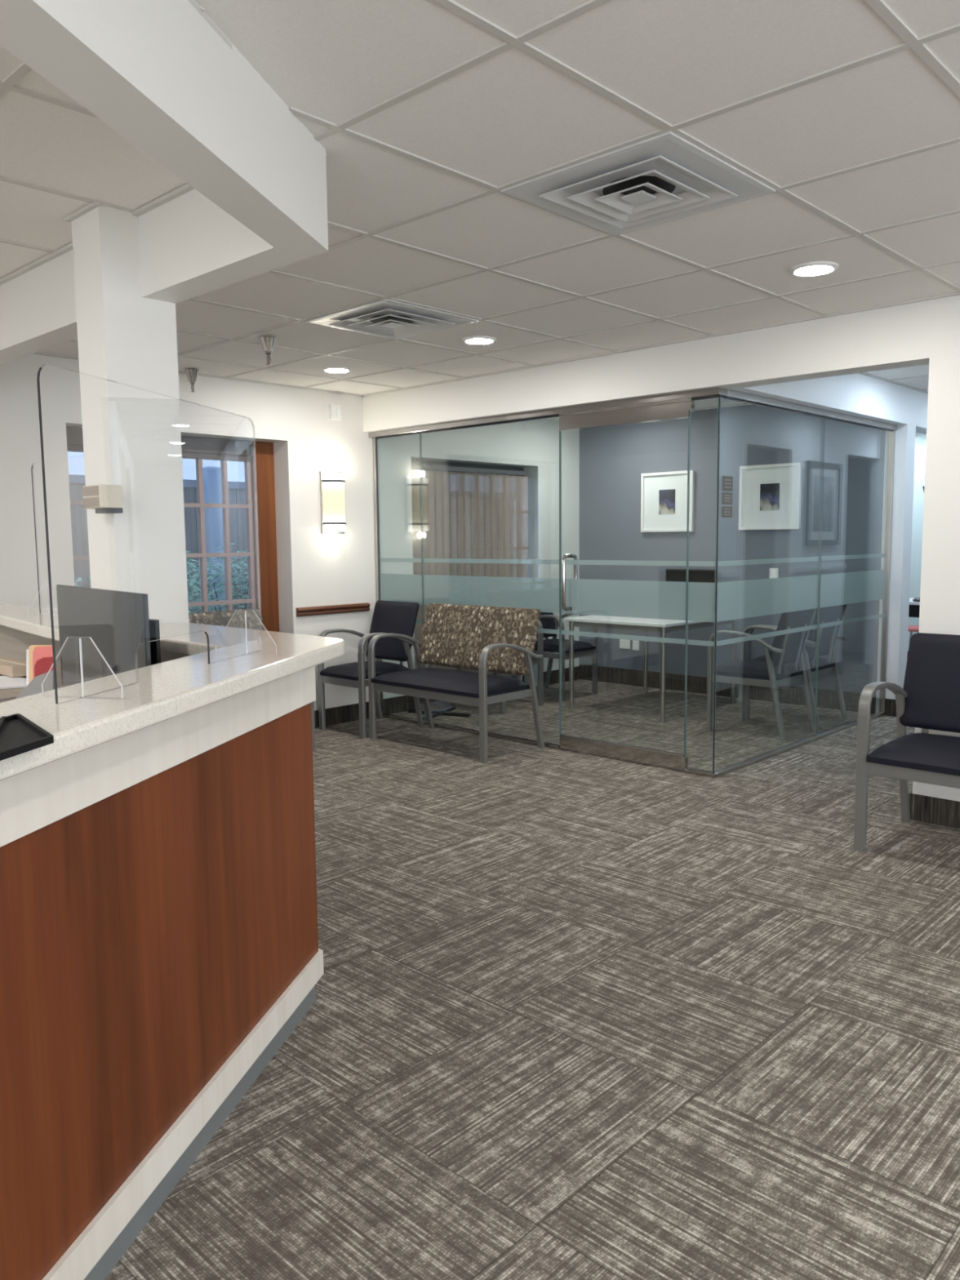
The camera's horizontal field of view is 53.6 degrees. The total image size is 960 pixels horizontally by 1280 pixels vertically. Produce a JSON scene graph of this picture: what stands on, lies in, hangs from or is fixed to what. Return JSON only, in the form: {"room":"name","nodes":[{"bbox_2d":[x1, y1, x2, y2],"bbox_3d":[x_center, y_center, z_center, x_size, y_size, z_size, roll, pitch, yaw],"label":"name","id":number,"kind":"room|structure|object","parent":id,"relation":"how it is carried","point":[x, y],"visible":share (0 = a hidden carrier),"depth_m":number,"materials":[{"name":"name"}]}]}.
{"room":"medical waiting room","nodes":[
{"label":"medical waiting room","id":0,"kind":"room"},
{"bbox_2d":[71,204,188,624],"bbox_3d":[-1.166,-0.191,3.255,0.195,2.404,0.250,5,8,43],"label":"column","id":1,"kind":"structure","parent":0,"point":[131,435],"depth_m":3.12,"materials":[{"name":"paint"}]},
{"bbox_2d":[82,484,123,513],"bbox_3d":[-1.204,-0.448,3.033,0.120,0.088,0.078,5,8,43],"label":"door chime","id":2,"kind":"object","parent":1,"relation":"attached to","point":[105,499],"visible":1,"depth_m":3.00,"materials":[{"name":"beige plastic"}]},
{"bbox_2d":[82,485,98,496],"bbox_3d":[-1.230,-0.470,3.003,0.110,0.029,0.003,5,8,43],"label":"grille","id":3,"kind":"object","parent":2,"relation":"attached to","point":[87,491],"depth_m":3.00,"materials":[{"name":"beige plastic"}]},
{"bbox_2d":[82,497,99,507],"bbox_3d":[-1.230,-0.436,3.007,0.110,0.029,0.003,5,8,43],"label":"grille","id":4,"kind":"object","parent":2,"relation":"attached to","point":[88,502],"depth_m":3.00,"materials":[{"name":"beige plastic"}]},
{"bbox_2d":[0,353,579,710],"bbox_3d":[-2.763,-0.392,5.293,0.250,2.405,10.700,5,8,43],"label":"wall","id":5,"kind":"structure","parent":0,"point":[315,568],"depth_m":6.72,"materials":[{"name":"paint"}]},
{"bbox_2d":[0,0,327,285],"bbox_3d":[-1.206,-1.167,1.153,2.089,0.012,7.863,-2,6,-11],"label":"trim","id":6,"kind":"structure","parent":5,"relation":"attached to","point":[186,188],"depth_m":3.00,"materials":[{"name":"paint"}]},
{"bbox_2d":[0,0,328,364],"bbox_3d":[-1.250,-1.044,1.173,2.120,0.266,7.938,-2,6,-10],"label":"beam","id":7,"kind":"structure","parent":5,"relation":"attached to","point":[157,73],"depth_m":2.10,"materials":[{"name":"paint"}]},
{"bbox_2d":[66,426,279,631],"bbox_3d":[-1.989,-0.312,6.245,0.080,2.030,1.525,5,8,43],"label":"window","id":8,"kind":"structure","parent":5,"relation":"in","point":[257,457],"depth_m":6.57,"materials":[{"name":"red wood"}]},
{"bbox_2d":[319,471,346,533],"bbox_3d":[-1.032,-0.985,6.811,0.107,0.444,0.196,5,8,43],"label":"wall sconce","id":9,"kind":"object","parent":5,"relation":"attached to","point":[332,500],"visible":1,"depth_m":6.76,"materials":[{"name":"glass"}]},
{"bbox_2d":[295,602,370,617],"bbox_3d":[-1.058,-0.221,6.910,0.034,0.065,0.650,5,8,43],"label":"trim","id":10,"kind":"structure","parent":5,"relation":"attached to","point":[354,607],"depth_m":6.89,"materials":[{"name":"brown wood"}]},
{"bbox_2d":[328,404,341,421],"bbox_3d":[-1.030,-1.627,6.797,0.045,0.110,0.090,5,8,43],"label":"fire alarm strobe","id":11,"kind":"object","parent":5,"relation":"attached to","point":[335,411],"visible":1,"depth_m":6.78,"materials":[{"name":"white plastic"}]},
{"bbox_2d":[314,666,579,728],"bbox_3d":[-2.657,0.750,5.324,0.012,0.125,10.500,5,8,43],"label":"baseboard","id":12,"kind":"structure","parent":5,"relation":"attached to","point":[345,713],"depth_m":7.33,"materials":[{"name":"rubber"}]},
{"bbox_2d":[411,459,524,702],"bbox_3d":[-0.151,-0.513,8.175,0.080,1.985,1.530,5,8,43],"label":"door","id":13,"kind":"structure","parent":5,"relation":"in","point":[413,461],"depth_m":8.06,"materials":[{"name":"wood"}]},
{"bbox_2d":[411,463,528,676],"bbox_3d":[-0.066,-0.542,8.087,0.056,1.820,1.406,5,8,43],"label":"vertical blind","id":14,"kind":"object","parent":5,"relation":"attached to","point":[466,515],"visible":0.46,"depth_m":8.01,"materials":[{"name":"grey fabric"}]},
{"bbox_2d":[0,0,959,421],"bbox_3d":[2.197,-1.612,4.513,9.200,0.092,16.600,5,8,43],"label":"ceiling","id":15,"kind":"structure","parent":0,"point":[511,116],"depth_m":2.70,"materials":[{"name":"tile"}]},
{"bbox_2d":[184,368,199,392],"bbox_3d":[-1.771,-1.594,5.857,0.088,0.134,0.088,5,8,43],"label":"sprinkler","id":16,"kind":"object","parent":15,"relation":"attached to","point":[192,375],"visible":1,"depth_m":5.83,"materials":[{"name":"silver metal"}]},
{"bbox_2d":[259,336,276,364],"bbox_3d":[-1.104,-1.505,4.963,0.088,0.134,0.088,5,8,43],"label":"sprinkler","id":17,"kind":"object","parent":15,"relation":"attached to","point":[268,343],"visible":1,"depth_m":4.94,"materials":[{"name":"silver metal"}]},
{"bbox_2d":[321,366,351,373],"bbox_3d":[-0.889,-1.675,5.909,0.184,0.016,0.184,5,8,43],"label":"recessed light","id":18,"kind":"object","parent":15,"relation":"in","point":[328,369],"visible":1,"depth_m":5.87,"materials":[{"name":"white plastic"}]},
{"bbox_2d":[304,298,479,339],"bbox_3d":[-0.425,-1.531,4.596,0.595,0.034,0.595,5,8,43],"label":"ceiling vent","id":19,"kind":"object","parent":15,"relation":"in","point":[385,317],"visible":1,"depth_m":4.56,"materials":[{"name":"metal"}]},
{"bbox_2d":[462,335,496,344],"bbox_3d":[-0.003,-1.595,5.073,0.184,0.016,0.184,5,8,43],"label":"recessed light","id":20,"kind":"object","parent":15,"relation":"in","point":[477,340],"visible":1,"depth_m":5.04,"materials":[{"name":"white plastic"}]},
{"bbox_2d":[501,131,775,235],"bbox_3d":[0.485,-1.360,2.902,0.595,0.034,0.595,5,8,43],"label":"ceiling vent","id":21,"kind":"object","parent":15,"relation":"in","point":[664,177],"visible":1,"depth_m":2.87,"materials":[{"name":"metal"}]},
{"bbox_2d":[789,261,838,276],"bbox_3d":[1.328,-1.471,3.783,0.184,0.016,0.184,5,8,43],"label":"recessed light","id":22,"kind":"object","parent":15,"relation":"in","point":[819,268],"visible":1,"depth_m":3.75,"materials":[{"name":"white plastic"}]},
{"bbox_2d":[104,679,959,1279],"bbox_3d":[2.367,0.886,4.640,8.800,0.100,16.600,5,8,43],"label":"floor","id":23,"kind":"structure","parent":0,"point":[574,1015],"depth_m":2.62,"materials":[{"name":"carpet"}]},
{"bbox_2d":[0,603,345,1279],"bbox_3d":[-1.145,0.663,1.534,1.936,1.070,6.751,-2,6,-10],"label":"reception desk","id":24,"kind":"object","parent":23,"relation":"on","point":[159,949],"depth_m":1.86,"materials":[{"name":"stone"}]},
{"bbox_2d":[0,713,53,760],"bbox_3d":[-0.681,0.141,1.270,0.166,0.012,0.409,1,6,11],"label":"tray","id":25,"kind":"object","parent":24,"relation":"on","point":[19,735],"visible":1,"depth_m":1.33,"materials":[{"name":"black plastic"}]},
{"bbox_2d":[27,454,84,615],"bbox_3d":[-1.510,-0.375,3.504,0.620,0.583,0.160,5,8,43],"label":"shield","id":26,"kind":"object","parent":24,"relation":"on","point":[38,593],"visible":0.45,"depth_m":3.71,"materials":[{"name":"clear plastic"}]},
{"bbox_2d":[36,364,276,703],"bbox_3d":[-0.642,-0.217,1.987,0.160,0.573,0.800,1,6,12],"label":"shield","id":27,"kind":"object","parent":24,"relation":"on","point":[54,664],"visible":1,"depth_m":1.62,"materials":[{"name":"clear plastic"}]},
{"bbox_2d":[0,603,345,781],"bbox_3d":[-1.150,0.151,1.480,1.936,0.040,6.751,-2,6,-10],"label":"countertop","id":28,"kind":"structure","parent":24,"relation":"on","point":[163,691],"depth_m":1.91,"materials":[{"name":"stone"}]},
{"bbox_2d":[188,608,315,751],"bbox_3d":[-1.630,0.296,5.859,0.586,0.900,1.077,5,8,43],"label":"loveseat","id":29,"kind":"object","parent":23,"relation":"on","point":[221,618],"visible":0.12,"depth_m":6.15,"materials":[{"name":"metal"}]},
{"bbox_2d":[317,600,424,738],"bbox_3d":[-0.786,0.188,6.802,0.502,0.900,0.586,5,8,43],"label":"chair","id":30,"kind":"object","parent":23,"relation":"on","point":[388,616],"visible":0.77,"depth_m":6.78,"materials":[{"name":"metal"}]},
{"bbox_2d":[407,706,471,720],"bbox_3d":[-0.318,0.560,7.342,0.396,0.030,0.396,-3,7,-21],"label":"stand base","id":31,"kind":"object","parent":23,"relation":"on","point":[446,712],"visible":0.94,"depth_m":7.30,"materials":[{"name":"black metal"}]},
{"bbox_2d":[367,603,544,763],"bbox_3d":[-0.173,0.241,6.245,1.077,0.900,0.586,5,8,43],"label":"loveseat","id":32,"kind":"object","parent":23,"relation":"on","point":[482,638],"visible":1,"depth_m":6.18,"materials":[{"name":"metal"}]},
{"bbox_2d":[450,621,543,713],"bbox_3d":[0.138,0.086,7.670,0.586,0.900,0.502,5,8,43],"label":"chair","id":33,"kind":"object","parent":23,"relation":"on","point":[540,661],"visible":0.08,"depth_m":7.65,"materials":[{"name":"metal"}]},
{"bbox_2d":[513,612,597,701],"bbox_3d":[0.640,0.025,8.197,0.586,0.900,0.502,5,8,43],"label":"chair","id":34,"kind":"object","parent":23,"relation":"on","point":[548,620],"visible":0.42,"depth_m":8.11,"materials":[{"name":"metal"}]},
{"bbox_2d":[564,614,737,722],"bbox_3d":[1.383,0.170,7.574,0.920,0.724,1.120,5,8,43],"label":"meeting table","id":35,"kind":"object","parent":23,"relation":"on","point":[646,625],"visible":0.7,"depth_m":7.24,"materials":[{"name":"white laminate"}]},
{"bbox_2d":[706,608,815,742],"bbox_3d":[1.944,0.187,6.557,0.586,0.900,0.502,5,8,43],"label":"chair","id":36,"kind":"object","parent":23,"relation":"on","point":[788,648],"visible":0.88,"depth_m":6.45,"materials":[{"name":"metal"}]},
{"bbox_2d":[744,604,848,729],"bbox_3d":[2.308,0.143,6.939,0.586,0.900,0.502,5,8,43],"label":"chair","id":37,"kind":"object","parent":23,"relation":"on","point":[828,636],"visible":0.56,"depth_m":6.81,"materials":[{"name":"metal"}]},
{"bbox_2d":[853,632,959,852],"bbox_3d":[1.973,0.451,4.071,0.502,0.900,0.586,5,8,43],"label":"chair","id":38,"kind":"object","parent":23,"relation":"on","point":[929,698],"visible":1,"depth_m":4.15,"materials":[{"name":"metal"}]},
{"bbox_2d":[907,625,919,641],"bbox_3d":[3.864,0.148,8.465,0.277,0.533,0.277,-3,6,-19],"label":"stool","id":39,"kind":"object","parent":23,"relation":"on","point":[912,628],"visible":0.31,"depth_m":8.35,"materials":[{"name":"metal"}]},
{"bbox_2d":[908,597,919,617],"bbox_3d":[3.994,-0.010,8.946,1.150,0.740,0.600,5,8,43],"label":"desk","id":40,"kind":"object","parent":23,"relation":"on","point":[914,606],"visible":0.02,"depth_m":8.60,"materials":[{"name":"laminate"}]},
{"bbox_2d":[912,597,919,601],"bbox_3d":[3.987,-0.369,8.634,0.110,0.040,0.110,5,8,43],"label":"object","id":41,"kind":"object","parent":40,"relation":"on","point":[916,599],"visible":0.64,"depth_m":8.61,"materials":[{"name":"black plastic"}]},
{"bbox_3d":[-1.762,0.664,3.053,1.750,0.760,0.870,5,8,43],"label":"desk","id":42,"kind":"object","parent":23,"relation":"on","visible":0},
{"bbox_2d":[0,674,62,702],"bbox_3d":[-1.621,0.204,3.129,0.790,0.133,0.350,5,8,43],"label":"desk riser","id":43,"kind":"object","parent":42,"relation":"on","point":[6,695],"visible":0.07,"depth_m":2.89,"materials":[{"name":"beige laminate"}]},
{"bbox_2d":[0,655,26,677],"bbox_3d":[-1.661,0.090,3.323,0.390,0.037,0.095,5,8,43],"label":"cardboard box","id":44,"kind":"object","parent":43,"relation":"on","point":[10,667],"visible":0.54,"depth_m":3.19,"materials":[{"name":"beige cardboard"}]},
{"bbox_2d":[0,676,26,688],"bbox_3d":[-1.564,0.140,3.074,0.217,0.002,0.307,-5,8,-36],"label":"paper sheet","id":45,"kind":"object","parent":43,"relation":"on","point":[21,677],"visible":0.17,"depth_m":2.97,"materials":[{"name":"white paper"}]},
{"bbox_2d":[0,676,26,688],"bbox_3d":[-1.560,0.139,3.070,0.207,0.002,0.303,-5,8,-38],"label":"paper sheet","id":46,"kind":"object","parent":45,"relation":"on","point":[20,677],"visible":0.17,"depth_m":2.98,"materials":[{"name":"white paper"}]},
{"bbox_2d":[0,675,27,688],"bbox_3d":[-1.557,0.137,3.066,0.196,0.002,0.300,-6,8,-40],"label":"paper sheet","id":47,"kind":"object","parent":46,"relation":"on","point":[5,681],"visible":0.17,"depth_m":3.07,"materials":[{"name":"white paper"}]},
{"bbox_2d":[26,648,28,684],"bbox_3d":[-1.361,0.097,2.940,0.222,0.157,0.003,5,8,43],"label":"folder","id":48,"kind":"object","parent":43,"relation":"on","point":[27,650],"visible":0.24,"depth_m":3.00,"materials":[{"name":"paper"}]},
{"bbox_2d":[28,644,52,683],"bbox_3d":[-1.337,0.087,2.900,0.207,0.161,0.003,5,8,43],"label":"folder","id":49,"kind":"object","parent":43,"relation":"on","point":[31,648],"visible":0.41,"depth_m":2.95,"materials":[{"name":"beige paper"}]},
{"bbox_2d":[32,646,53,679],"bbox_3d":[-1.312,0.086,2.859,0.173,0.146,0.003,5,8,43],"label":"folder","id":50,"kind":"object","parent":43,"relation":"on","point":[39,652],"visible":0.41,"depth_m":2.86,"materials":[{"name":"pink paper"}]},
{"bbox_2d":[34,657,53,677],"bbox_3d":[-1.295,0.097,2.828,0.154,0.107,0.003,5,8,43],"label":"folder","id":51,"kind":"object","parent":43,"relation":"on","point":[42,665],"visible":0.6,"depth_m":2.82,"materials":[{"name":"red paper"}]},
{"bbox_2d":[15,670,54,698],"bbox_3d":[-1.205,0.189,2.682,0.324,0.250,0.120,5,8,43],"label":"file sorter","id":52,"kind":"object","parent":42,"relation":"on","point":[34,686],"visible":0.11,"depth_m":2.58,"materials":[{"name":"grey plastic"}]},
{"bbox_2d":[56,584,151,687],"bbox_3d":[-0.983,0.098,2.498,0.112,0.465,0.700,-5,8,-39],"label":"monitor","id":53,"kind":"object","parent":42,"relation":"on","point":[117,622],"visible":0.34,"depth_m":2.45,"materials":[{"name":"black plastic"}]},
{"bbox_2d":[149,618,160,665],"bbox_3d":[-1.019,0.117,2.751,0.420,0.374,0.072,5,8,43],"label":"monitor","id":54,"kind":"object","parent":42,"relation":"on","point":[154,632],"visible":0.05,"depth_m":2.59,"materials":[{"name":"black plastic"}]},
{"bbox_2d":[368,386,897,777],"bbox_3d":[1.112,-0.487,7.095,2.897,2.138,2.555,5,8,43],"label":"glass wall","id":55,"kind":"structure","parent":0,"point":[741,599],"depth_m":6.13,"materials":[{"name":"clear glass"}]},
{"bbox_2d":[560,417,688,770],"bbox_3d":[0.838,-0.269,5.681,0.905,1.992,0.147,5,8,43],"label":"door","id":56,"kind":"structure","parent":55,"relation":"in","point":[664,600],"depth_m":5.70,"materials":[{"name":"clear glass"}]},
{"bbox_2d":[721,475,733,517],"bbox_3d":[1.366,-0.790,5.248,0.001,0.225,0.110,5,8,43],"label":"sign plate","id":57,"kind":"object","parent":55,"relation":"attached to","point":[727,481],"visible":1,"depth_m":5.25,"materials":[{"name":"grey plastic"}]},
{"bbox_2d":[362,294,959,801],"bbox_3d":[2.165,-0.345,4.388,8.150,2.405,0.165,5,8,43],"label":"wall","id":58,"kind":"structure","parent":0,"point":[925,332],"depth_m":4.72,"materials":[{"name":"paint"}]},
{"bbox_2d":[909,791,959,828],"bbox_3d":[6.436,0.575,6.123,4.162,0.125,8.412,5,8,43],"label":"baseboard","id":59,"kind":"structure","parent":58,"relation":"attached to","point":[926,809],"depth_m":4.43,"materials":[{"name":"carpet"}]},
{"bbox_2d":[578,404,885,713],"bbox_3d":[2.007,-0.736,8.081,2.813,2.405,0.140,5,8,43],"label":"wall","id":60,"kind":"structure","parent":0,"point":[613,459],"depth_m":7.87,"materials":[{"name":"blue paint"}]},
{"bbox_2d":[619,639,630,648],"bbox_3d":[1.327,0.021,8.713,0.115,0.116,0.008,5,8,43],"label":"outlet plate","id":61,"kind":"object","parent":60,"relation":"attached to","point":[624,643],"visible":0.75,"depth_m":8.71,"materials":[{"name":"white plastic"}]},
{"bbox_2d":[632,640,639,650],"bbox_3d":[1.414,0.034,8.632,0.070,0.116,0.008,5,8,43],"label":"outlet plate","id":62,"kind":"object","parent":60,"relation":"attached to","point":[635,643],"visible":0.65,"depth_m":8.63,"materials":[{"name":"white plastic"}]},
{"bbox_2d":[640,470,694,532],"bbox_3d":[1.626,-1.200,8.270,0.520,0.515,0.030,5,8,43],"label":"framed print","id":63,"kind":"object","parent":60,"relation":"attached to","point":[664,495],"visible":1,"depth_m":8.27,"materials":[{"name":"white paper"}]},
{"bbox_2d":[658,488,675,515],"bbox_3d":[1.627,-1.200,8.272,0.165,0.215,0.001,5,8,43],"label":"print","id":64,"kind":"object","parent":63,"relation":"attached to","point":[666,496],"depth_m":8.27,"materials":[{"name":"multicoloured paper"}]},
{"bbox_2d":[665,568,718,591],"bbox_3d":[1.814,-0.484,8.166,0.490,0.250,0.042,5,8,43],"label":"wall monitor","id":65,"kind":"object","parent":60,"relation":"attached to","point":[707,575],"visible":0.41,"depth_m":8.13,"materials":[{"name":"black plastic"}]},
{"bbox_2d":[579,664,875,713],"bbox_3d":[1.967,0.395,8.145,2.793,0.145,0.012,5,8,43],"label":"baseboard","id":66,"kind":"structure","parent":60,"relation":"attached to","point":[827,699],"depth_m":8.16,"materials":[{"name":"rubber"}]},
{"bbox_2d":[738,462,802,529],"bbox_3d":[2.319,-1.144,7.616,0.520,0.515,0.030,5,8,43],"label":"framed print","id":67,"kind":"object","parent":60,"relation":"attached to","point":[770,496],"visible":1,"depth_m":7.61,"materials":[{"name":"white paper"}]},
{"bbox_2d":[760,483,779,511],"bbox_3d":[2.320,-1.144,7.617,0.165,0.215,0.001,5,8,43],"label":"print","id":68,"kind":"object","parent":67,"relation":"attached to","point":[769,492],"depth_m":7.62,"materials":[{"name":"multicoloured paper"}]},
{"bbox_2d":[768,568,778,578],"bbox_3d":[2.365,-0.521,7.659,0.075,0.116,0.010,5,8,43],"label":"light switch","id":69,"kind":"object","parent":60,"relation":"attached to","point":[773,571],"visible":0.56,"depth_m":7.65,"materials":[{"name":"white plastic"}]},
{"bbox_2d":[731,373,928,713],"bbox_3d":[4.263,-0.781,8.299,0.155,2.405,8.435,5,8,43],"label":"wall","id":70,"kind":"structure","parent":0,"point":[857,394],"depth_m":6.93,"materials":[{"name":"paint"}]},
{"bbox_2d":[884,698,896,716],"bbox_3d":[5.043,0.260,9.218,0.167,0.125,5.811,5,8,43],"label":"baseboard","id":71,"kind":"structure","parent":70,"relation":"attached to","point":[890,706],"depth_m":7.10,"materials":[{"name":"rubber"}]},
{"bbox_2d":[907,432,926,651],"bbox_3d":[2.921,-0.886,9.411,3.640,2.405,3.060,5,8,43],"label":"wall","id":72,"kind":"structure","parent":0,"point":[920,438],"depth_m":9.83,"materials":[{"name":"paint"}]},
{"bbox_2d":[0,0,959,411],"bbox_3d":[2.272,-1.553,4.401,8.130,0.007,16.266,5,8,43],"label":"grid","id":73,"kind":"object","parent":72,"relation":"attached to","point":[917,44],"depth_m":2.81,"materials":[{"name":"paint"}]},
{"bbox_2d":[33,292,959,396],"bbox_3d":[3.043,-1.891,7.542,8.632,0.010,9.661,2,7,24],"label":"trim","id":74,"kind":"structure","parent":72,"relation":"attached to","point":[953,294],"depth_m":5.43,"materials":[{"name":"paint"}]},
{"bbox_3d":[-3.732,0.341,10.530,8.210,0.100,14.000,5,8,43],"label":"floor","id":75,"kind":"structure","parent":0,"visible":0},
{"bbox_2d":[74,576,81,586],"bbox_3d":[-3.095,0.020,6.289,0.945,1.426,0.969,5,8,43],"label":"shrub","id":76,"kind":"object","parent":75,"relation":"on","point":[79,579],"visible":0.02,"depth_m":6.45,"materials":[{"name":"green plant"}]},
{"bbox_2d":[85,550,220,613],"bbox_3d":[-2.395,-0.048,7.001,1.008,1.398,1.001,5,8,43],"label":"shrub","id":77,"kind":"object","parent":75,"relation":"on","point":[192,580],"visible":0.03,"depth_m":7.01,"materials":[{"name":"green plant"}]},
{"bbox_2d":[68,474,248,613],"bbox_3d":[-3.344,-0.482,8.539,0.090,1.950,8.000,5,8,43],"label":"wooden fence","id":78,"kind":"object","parent":75,"relation":"on","point":[236,490],"visible":0.04,"depth_m":9.06,"materials":[{"name":"grey wood"}]},
{"bbox_2d":[202,466,226,611],"bbox_3d":[-2.537,-0.615,9.141,0.120,2.070,0.160,5,8,43],"label":"downpipe","id":79,"kind":"object","parent":75,"relation":"on","point":[212,494],"visible":0.34,"depth_m":9.03,"materials":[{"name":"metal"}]},
{"bbox_2d":[186,542,249,613],"bbox_3d":[-2.068,-0.138,8.024,0.915,1.352,0.917,5,8,43],"label":"shrub","id":80,"kind":"object","parent":75,"relation":"on","point":[218,574],"visible":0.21,"depth_m":7.88,"materials":[{"name":"green plant"}]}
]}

